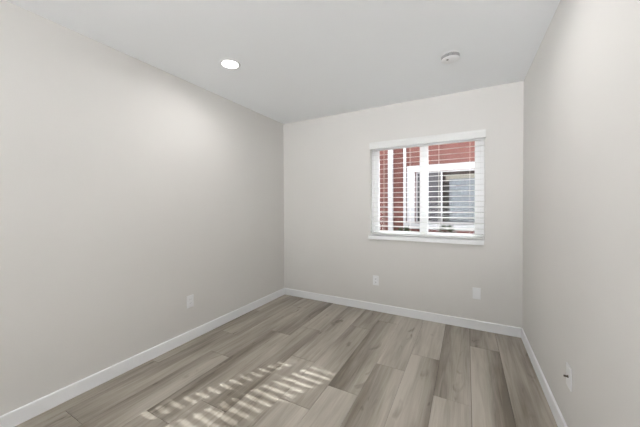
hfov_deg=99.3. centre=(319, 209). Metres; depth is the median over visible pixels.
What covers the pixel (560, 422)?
baseboard
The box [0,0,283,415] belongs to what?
wall
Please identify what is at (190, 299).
wall outlet
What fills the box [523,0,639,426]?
wall
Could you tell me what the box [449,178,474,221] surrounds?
window
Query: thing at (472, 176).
shade
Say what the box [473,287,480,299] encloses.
wall plate
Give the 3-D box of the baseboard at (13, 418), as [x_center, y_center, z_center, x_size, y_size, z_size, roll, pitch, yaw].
[-1.512,1.201,2.046,0.012,0.092,4.237,0,1,28]
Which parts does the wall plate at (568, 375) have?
plate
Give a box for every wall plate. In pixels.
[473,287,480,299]
[563,362,571,391]
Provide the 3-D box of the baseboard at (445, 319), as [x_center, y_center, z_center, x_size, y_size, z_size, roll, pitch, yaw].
[0.708,1.177,3.249,2.755,0.092,0.012,0,1,28]
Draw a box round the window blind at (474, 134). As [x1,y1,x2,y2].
[369,129,485,239]
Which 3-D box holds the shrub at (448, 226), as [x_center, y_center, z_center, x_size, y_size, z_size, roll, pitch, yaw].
[1.929,0.773,4.146,0.620,1.109,0.611,0,1,28]
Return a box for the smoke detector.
[441,51,459,63]
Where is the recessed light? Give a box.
[220,58,240,68]
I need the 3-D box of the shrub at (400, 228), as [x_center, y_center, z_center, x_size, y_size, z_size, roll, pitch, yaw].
[1.374,0.794,4.415,0.657,1.065,0.662,-1,1,-28]
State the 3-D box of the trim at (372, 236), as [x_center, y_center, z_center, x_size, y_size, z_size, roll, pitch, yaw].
[1.128,0.330,3.020,1.197,0.052,0.095,0,1,28]
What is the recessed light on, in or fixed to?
in the ceiling
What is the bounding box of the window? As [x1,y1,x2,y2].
[372,137,484,236]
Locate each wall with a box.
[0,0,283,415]
[283,81,523,327]
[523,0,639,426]
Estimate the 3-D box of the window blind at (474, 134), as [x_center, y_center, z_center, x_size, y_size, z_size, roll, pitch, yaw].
[1.130,-0.245,2.993,1.184,1.090,0.088,0,1,28]
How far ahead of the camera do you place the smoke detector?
2.10 m
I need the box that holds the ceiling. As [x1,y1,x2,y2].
[5,0,559,123]
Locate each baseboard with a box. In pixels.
[0,288,284,426]
[285,288,520,337]
[521,328,566,426]
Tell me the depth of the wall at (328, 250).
3.13 m
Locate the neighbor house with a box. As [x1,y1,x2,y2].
[380,141,474,233]
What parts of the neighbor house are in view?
sill, sash frame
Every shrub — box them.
[395,227,410,230]
[439,225,457,232]
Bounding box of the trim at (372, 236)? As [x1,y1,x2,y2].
[368,234,483,244]
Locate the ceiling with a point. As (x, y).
(299, 60)
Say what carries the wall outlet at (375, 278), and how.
attached to the wall at (328, 250)
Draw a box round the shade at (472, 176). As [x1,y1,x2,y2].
[446,174,474,179]
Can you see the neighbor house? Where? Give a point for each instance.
(395, 178)
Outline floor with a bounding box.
[15,294,557,426]
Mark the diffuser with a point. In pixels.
(225, 63)
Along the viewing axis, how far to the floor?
1.96 m
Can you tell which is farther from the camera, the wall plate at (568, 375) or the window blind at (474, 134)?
the window blind at (474, 134)
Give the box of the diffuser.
[222,60,237,67]
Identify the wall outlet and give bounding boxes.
[187,294,193,307]
[373,275,378,285]

